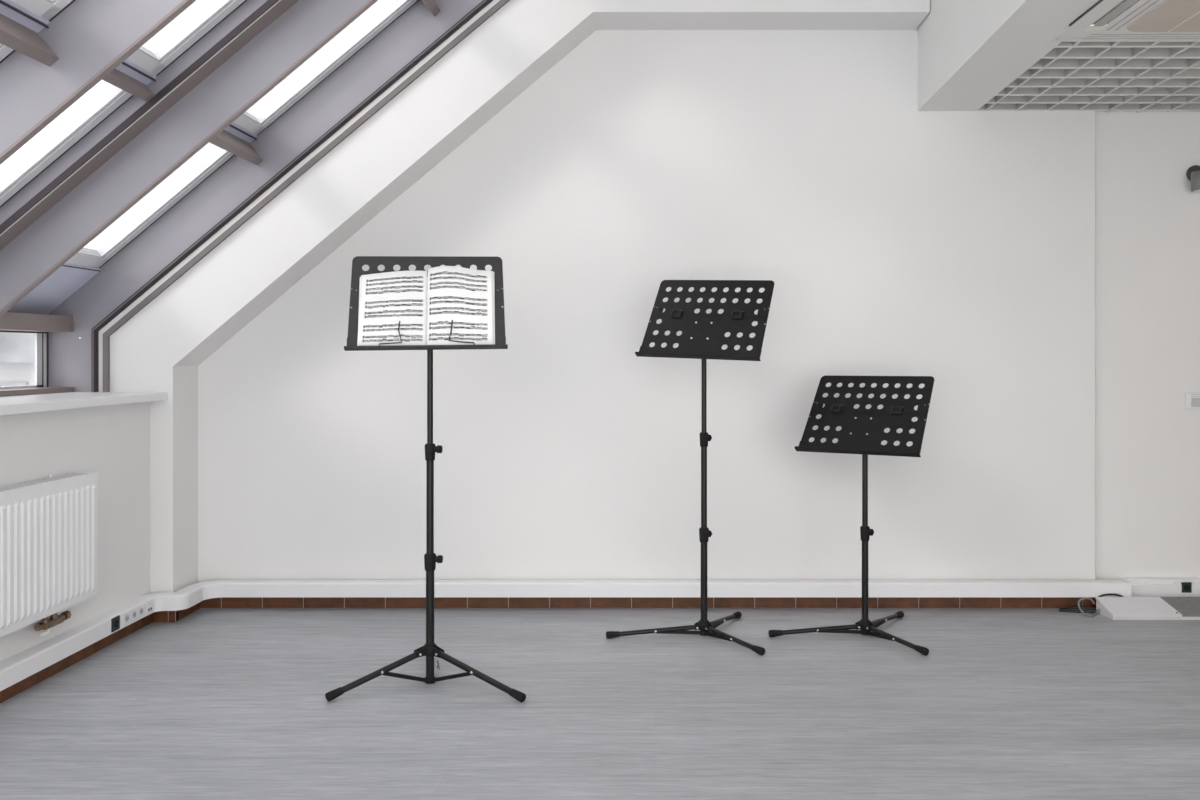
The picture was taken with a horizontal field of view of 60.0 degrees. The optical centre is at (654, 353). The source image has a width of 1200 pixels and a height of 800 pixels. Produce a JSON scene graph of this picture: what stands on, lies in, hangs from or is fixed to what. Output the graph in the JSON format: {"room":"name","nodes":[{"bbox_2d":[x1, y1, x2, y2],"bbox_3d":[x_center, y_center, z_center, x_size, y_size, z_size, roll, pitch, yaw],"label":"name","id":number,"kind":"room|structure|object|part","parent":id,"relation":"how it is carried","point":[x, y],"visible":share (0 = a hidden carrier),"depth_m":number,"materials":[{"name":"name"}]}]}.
{"room":"music room","nodes":[
{"label":"music room","id":0,"kind":"room"},
{"bbox_2d":[0,402,149,661],"bbox_3d":[-2.605,0.765,2.030,0.290,1.070,6.060,0,0,0],"label":"wall","id":1,"kind":"structure","parent":0,"point":[111,441],"depth_m":4.61,"materials":[{"name":"white paint"}]},
{"bbox_2d":[0,330,73,396],"bbox_3d":[-2.915,0.038,4.631,0.170,0.293,0.834,0,0,0],"label":"window","id":2,"kind":"structure","parent":1,"relation":"in","point":[41,386],"depth_m":4.97,"materials":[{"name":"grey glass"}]},
{"bbox_2d":[0,472,97,636],"bbox_3d":[-2.408,0.806,3.650,0.098,0.642,1.499,0,0,0],"label":"radiator","id":3,"kind":"object","parent":1,"relation":"attached to","point":[49,526],"visible":1,"depth_m":4.03,"materials":[{"name":"white metal"}]},
{"bbox_2d":[0,472,93,491],"bbox_3d":[-2.411,0.506,3.646,0.086,0.015,1.492,0,0,0],"label":"grille","id":4,"kind":"object","parent":3,"relation":"attached to","point":[54,482],"depth_m":4.10,"materials":[{"name":"white metal"}]},
{"bbox_2d":[0,614,151,702],"bbox_3d":[-2.448,1.263,2.060,0.026,0.074,5.920,0,0,0],"label":"baseboard","id":5,"kind":"structure","parent":1,"relation":"attached to","point":[38,677],"depth_m":4.32,"materials":[{"name":"brown wood"}]},
{"bbox_2d":[0,392,167,415],"bbox_3d":[-2.682,0.204,2.025,0.616,0.039,6.050,0,0,0],"label":"sill","id":6,"kind":"structure","parent":1,"relation":"attached to","point":[9,405],"depth_m":4.37,"materials":[{"name":"white plastic"}]},
{"bbox_2d":[0,0,195,164],"bbox_3d":[-1.626,-1.103,3.329,2.742,2.576,0.030,0,0,0],"label":"rafter","id":7,"kind":"object","parent":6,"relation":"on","point":[90,39],"visible":1,"depth_m":3.32,"materials":[{"name":"grey paint"}]},
{"bbox_2d":[0,0,75,66],"bbox_3d":[-1.672,-1.272,2.895,2.694,2.330,0.842,0,0,0],"label":"window","id":8,"kind":"structure","parent":7,"relation":"attached to","point":[21,21],"depth_m":3.21,"materials":[{"name":"grey plastic"}]},
{"bbox_3d":[-2.374,-0.724,2.895,0.744,0.646,0.842,0,0,0],"label":"sash","id":9,"kind":"part","parent":8,"relation":"part of","materials":[{"name":"grey plastic"}]},
{"bbox_3d":[-1.561,-1.406,2.895,0.845,0.731,0.842,0,0,0],"label":"sash","id":10,"kind":"part","parent":8,"relation":"part of","materials":[{"name":"grey plastic"}]},
{"bbox_2d":[0,0,377,316],"bbox_3d":[-1.626,-1.103,4.199,2.742,2.576,0.030,0,0,0],"label":"rafter","id":11,"kind":"object","parent":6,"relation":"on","point":[296,35],"visible":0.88,"depth_m":4.19,"materials":[{"name":"grey paint"}]},
{"bbox_2d":[0,0,298,250],"bbox_3d":[-1.711,-1.287,3.765,2.666,2.361,0.843,0,0,0],"label":"window","id":12,"kind":"structure","parent":11,"relation":"attached to","point":[147,84],"depth_m":4.08,"materials":[{"name":"grey plastic"}]},
{"bbox_3d":[-2.400,-0.755,3.712,0.744,0.646,0.736,0,0,0],"label":"sash","id":13,"kind":"part","parent":12,"relation":"part of","materials":[{"name":"grey plastic"}]},
{"bbox_3d":[-1.587,-1.437,3.712,0.845,0.731,0.736,0,0,0],"label":"sash","id":14,"kind":"part","parent":12,"relation":"part of","materials":[{"name":"grey plastic"}]},
{"bbox_2d":[152,602,200,621],"bbox_3d":[-2.388,1.263,5.162,0.125,0.074,0.280,0,0,0],"label":"baseboard","id":15,"kind":"object","parent":1,"relation":"attached to","point":[160,616],"visible":0.55,"depth_m":5.02,"materials":[{"name":"brown wood"}]},
{"bbox_2d":[0,580,1130,690],"bbox_3d":[-0.028,1.192,2.203,4.865,0.073,6.205,0,0,0],"label":"trunking","id":16,"kind":"structure","parent":1,"relation":"attached to","point":[32,660],"depth_m":5.23,"materials":[{"name":"white plastic"}]},
{"bbox_2d":[111,615,119,631],"bbox_3d":[-2.384,1.192,4.577,0.009,0.060,0.065,0,0,0],"label":"power socket","id":17,"kind":"object","parent":16,"relation":"attached to","point":[115,622],"visible":1,"depth_m":4.57,"materials":[{"name":"black plastic"}]},
{"bbox_2d":[122,603,144,626],"bbox_3d":[-2.384,1.192,4.737,0.009,0.060,0.195,0,0,0],"label":"power socket","id":18,"kind":"object","parent":16,"relation":"attached to","point":[133,614],"visible":1,"depth_m":4.73,"materials":[{"name":"white plastic"}]},
{"bbox_2d":[146,600,152,613],"bbox_3d":[-2.384,1.192,4.885,0.008,0.056,0.052,0,0,0],"label":"outlet","id":19,"kind":"object","parent":16,"relation":"attached to","point":[149,605],"visible":1,"depth_m":4.88,"materials":[{"name":"white plastic"}]},
{"bbox_2d":[110,0,929,593],"bbox_3d":[-0.658,-0.400,5.195,3.997,3.400,0.290,0,0,0],"label":"wall","id":20,"kind":"structure","parent":0,"point":[161,348],"depth_m":5.05,"materials":[{"name":"white paint"}]},
{"bbox_2d":[48,0,509,391],"bbox_3d":[-1.604,-1.099,5.060,2.766,2.568,0.080,0,0,0],"label":"lining","id":21,"kind":"object","parent":20,"relation":"attached to","point":[416,40],"visible":0.93,"depth_m":5.05,"materials":[{"name":"grey metal"}]},
{"bbox_2d":[0,0,440,331],"bbox_3d":[-1.672,-1.272,4.631,2.694,2.330,0.834,0,0,0],"label":"window","id":22,"kind":"structure","parent":21,"relation":"attached to","point":[30,313],"depth_m":4.98,"materials":[{"name":"grey plastic"}]},
{"bbox_3d":[-2.374,-0.724,4.631,0.744,0.646,0.834,0,0,0],"label":"sash","id":23,"kind":"part","parent":22,"relation":"part of","materials":[{"name":"grey plastic"}]},
{"bbox_3d":[-1.561,-1.406,4.631,0.845,0.731,0.834,0,0,0],"label":"sash","id":24,"kind":"part","parent":22,"relation":"part of","materials":[{"name":"grey plastic"}]},
{"bbox_2d":[0,608,1199,799],"bbox_3d":[0.500,1.360,2.300,6.200,0.120,6.600,0,0,0],"label":"floor","id":25,"kind":"structure","parent":0,"point":[209,703],"depth_m":3.84,"materials":[{"name":"grey laminate"}]},
{"bbox_2d":[325,256,525,701],"bbox_3d":[-0.858,0.454,4.174,0.753,1.692,0.652,0,0,0],"label":"music stand","id":26,"kind":"object","parent":25,"relation":"on","point":[430,649],"visible":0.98,"depth_m":4.08,"materials":[{"name":"metal"}]},
{"bbox_2d":[357,266,494,345],"bbox_3d":[-0.890,-0.184,4.051,0.524,0.330,0.118,0,0,-9],"label":"booklet","id":27,"kind":"object","parent":26,"relation":"on","point":[425,307],"visible":1,"depth_m":4.05,"materials":[{"name":"white paper"}]},
{"bbox_2d":[344,344,507,350],"bbox_3d":[-0.880,-0.025,3.997,0.617,0.025,0.028,0,0,-9],"label":"tray","id":28,"kind":"object","parent":26,"relation":"on","point":[350,347],"depth_m":3.99,"materials":[{"name":"black metal"}]},
{"bbox_3d":[-0.853,0.377,4.100,0.020,0.032,0.033,0,0,0],"label":"knob","id":29,"kind":"part","parent":26,"relation":"part of","materials":[{"name":"black plastic"}]},
{"bbox_3d":[-0.851,0.812,4.100,0.020,0.032,0.033,0,0,0],"label":"knob","id":30,"kind":"part","parent":26,"relation":"part of","materials":[{"name":"black plastic"}]},
{"bbox_2d":[606,280,773,654],"bbox_3d":[0.224,0.472,4.863,0.752,1.656,0.594,0,0,21],"label":"music stand","id":31,"kind":"object","parent":25,"relation":"on","point":[702,337],"visible":1,"depth_m":4.77,"materials":[{"name":"metal"}]},
{"bbox_2d":[635,352,760,360],"bbox_3d":[0.186,0.010,4.656,0.601,0.043,0.025,0,0,24],"label":"tray","id":32,"kind":"object","parent":31,"relation":"on","point":[745,356],"depth_m":4.64,"materials":[{"name":"black metal"}]},
{"bbox_3d":[0.245,0.385,4.758,0.033,0.032,0.020,0,0,-30],"label":"knob","id":33,"kind":"part","parent":31,"relation":"part of","materials":[{"name":"black plastic"}]},
{"bbox_3d":[0.246,0.825,4.757,0.033,0.032,0.020,0,0,-30],"label":"knob","id":34,"kind":"part","parent":31,"relation":"part of","materials":[{"name":"black plastic"}]},
{"bbox_3d":[0.327,1.272,4.958,0.021,0.044,0.324,0,0,31],"label":"leg","id":35,"kind":"part","parent":31,"relation":"part of","materials":[{"name":"metal"}]},
{"bbox_2d":[768,375,933,655],"bbox_3d":[0.972,0.701,4.882,0.725,1.198,0.626,0,0,24],"label":"music stand","id":36,"kind":"object","parent":25,"relation":"on","point":[862,432],"visible":1,"depth_m":4.78,"materials":[{"name":"metal"}]},
{"bbox_2d":[795,446,920,456],"bbox_3d":[0.902,0.439,4.658,0.588,0.027,0.024,0,0,32],"label":"tray","id":37,"kind":"object","parent":36,"relation":"on","point":[906,451],"depth_m":4.64,"materials":[{"name":"black metal"}]},
{"bbox_3d":[0.992,0.820,4.767,0.033,0.032,0.020,0,0,-30],"label":"knob","id":38,"kind":"part","parent":36,"relation":"part of","materials":[{"name":"black plastic"}]},
{"bbox_3d":[1.102,1.272,4.965,0.021,0.044,0.353,0,0,38],"label":"leg","id":39,"kind":"part","parent":36,"relation":"part of","materials":[{"name":"metal"}]},
{"bbox_2d":[1059,606,1096,612],"bbox_3d":[2.143,1.287,5.218,0.211,0.026,0.060,0,0,6],"label":"power cable","id":40,"kind":"object","parent":25,"relation":"on","point":[1064,609],"visible":0.94,"depth_m":5.22,"materials":[{"name":"black plastic"}]},
{"bbox_2d":[1078,597,1099,615],"bbox_3d":[2.176,1.258,5.158,0.132,0.082,0.063,0,0,-10],"label":"cable","id":41,"kind":"object","parent":25,"relation":"on","point":[1093,602],"visible":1,"depth_m":5.17,"materials":[{"name":"grey plastic"}]},
{"bbox_2d":[1095,597,1199,619],"bbox_3d":[2.702,1.261,5.163,0.972,0.078,0.200,0,0,0],"label":"floor panel","id":42,"kind":"object","parent":25,"relation":"on","point":[1114,608],"visible":1,"depth_m":5.12,"materials":[{"name":"white laminate"}]},
{"bbox_3d":[2.232,1.268,5.136,0.006,0.064,0.136,0,0,-8],"label":"panel","id":43,"kind":"part","parent":42,"relation":"part of","materials":[{"name":"white"}]},
{"bbox_2d":[1098,593,1123,596],"bbox_3d":[2.297,1.218,5.223,0.128,0.023,0.011,0,0,0],"label":"cable","id":44,"kind":"object","parent":42,"relation":"on","point":[1102,595],"visible":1,"depth_m":5.22,"materials":[{"name":"black plastic"}]},
{"bbox_3d":[2.863,1.253,5.138,0.650,0.062,0.150,0,0,0],"label":"grey panel","id":45,"kind":"part","parent":42,"relation":"part of","materials":[{"name":"rubber"}]},
{"bbox_2d":[91,0,1199,582],"bbox_3d":[0.350,-0.450,5.465,6.500,3.500,0.270,0,0,0],"label":"wall","id":46,"kind":"structure","parent":0,"point":[1042,267],"depth_m":5.33,"materials":[{"name":"white paint"}]},
{"bbox_2d":[201,597,1095,607],"bbox_3d":[0.485,1.263,5.316,5.630,0.074,0.029,0,0,0],"label":"baseboard","id":47,"kind":"structure","parent":46,"relation":"attached to","point":[224,602],"depth_m":5.30,"materials":[{"name":"brown tile"}]},
{"bbox_2d":[1120,577,1199,596],"bbox_3d":[2.929,1.202,5.333,1.043,0.095,0.065,0,0,0],"label":"trunking","id":48,"kind":"structure","parent":46,"relation":"attached to","point":[1140,586],"depth_m":5.30,"materials":[{"name":"white plastic"}]},
{"bbox_2d":[1174,582,1198,592],"bbox_3d":[2.720,1.195,5.302,0.124,0.052,0.010,0,0,0],"label":"power socket","id":49,"kind":"object","parent":48,"relation":"attached to","point":[1187,587],"visible":1,"depth_m":5.30,"materials":[{"name":"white plastic"}]},
{"bbox_3d":[2.674,1.195,5.303,0.032,0.052,0.007,0,0,0],"label":"plate","id":50,"kind":"part","parent":49,"relation":"part of","materials":[{"name":"white plastic"}]},
{"bbox_3d":[2.766,1.195,5.303,0.032,0.052,0.007,0,0,0],"label":"plate","id":51,"kind":"part","parent":49,"relation":"part of","materials":[{"name":"white plastic"}]},
{"bbox_2d":[1185,393,1199,408],"bbox_3d":[2.800,0.242,5.352,0.116,0.084,0.026,0,0,0],"label":"light switch","id":52,"kind":"object","parent":46,"relation":"attached to","point":[1192,400],"visible":1,"depth_m":5.34,"materials":[{"name":"white plastic"}]},
{"bbox_2d":[1186,165,1199,191],"bbox_3d":[2.787,-0.903,5.298,0.100,0.144,0.134,0,0,0],"label":"wall lamp","id":53,"kind":"object","parent":46,"relation":"attached to","point":[1193,172],"visible":1,"depth_m":5.28,"materials":[{"name":"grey metal"}]},
{"bbox_3d":[2.794,-0.932,5.354,0.086,0.086,0.022,0,0,0],"label":"wall plate","id":54,"kind":"part","parent":53,"relation":"part of","materials":[{"name":"brown metal"}]},
{"bbox_3d":[2.786,-0.881,5.280,0.098,0.098,0.098,0,0,0],"label":"lamp shade","id":55,"kind":"part","parent":53,"relation":"part of","materials":[{"name":"grey metal"}]},
{"bbox_2d":[1093,0,1124,23],"bbox_3d":[2.550,-1.326,2.185,2.100,0.148,6.370,0,0,0],"label":"ceiling","id":56,"kind":"structure","parent":0,"point":[1123,0],"depth_m":3.79,"materials":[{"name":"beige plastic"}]},
{"bbox_2d":[977,42,1199,111],"bbox_3d":[2.516,-1.295,4.745,1.873,0.089,1.234,0,0,0],"label":"grid","id":57,"kind":"object","parent":56,"relation":"in","point":[1073,76],"visible":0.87,"depth_m":4.85,"materials":[{"name":"white metal"}]},
{"bbox_2d":[1050,0,1199,41],"bbox_3d":[2.050,-1.268,3.614,0.960,0.064,1.028,0,0,0],"label":"air conditioner","id":58,"kind":"object","parent":56,"relation":"attached to","point":[1131,20],"visible":0.99,"depth_m":3.88,"materials":[{"name":"beige plastic"}]},
{"bbox_3d":[2.147,-1.241,3.553,0.705,0.010,0.865,0,0,0],"label":"intake panel","id":59,"kind":"part","parent":58,"relation":"part of","materials":[{"name":"beige plastic"}]},
{"bbox_3d":[0.325,-2.150,2.170,2.150,0.100,6.340,0,0,0],"label":"ceiling","id":60,"kind":"structure","parent":0,"visible":0},
{"bbox_2d":[918,0,1098,110],"bbox_3d":[1.429,-1.700,2.170,0.315,0.900,6.348,0,0,1],"label":"ceiling beam","id":61,"kind":"structure","parent":60,"relation":"attached to","point":[969,51],"depth_m":4.49,"materials":[{"name":"white paint"}]},
{"label":"outside","id":62,"kind":"structure","parent":0,"visible":0},
{"bbox_2d":[0,332,34,386],"bbox_3d":[-11.250,2.450,23.350,14.500,9.700,10.300,0,0,0],"label":"building","id":63,"kind":"structure","parent":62,"point":[17,350],"depth_m":18.20,"materials":[{"name":"white"}]}
]}

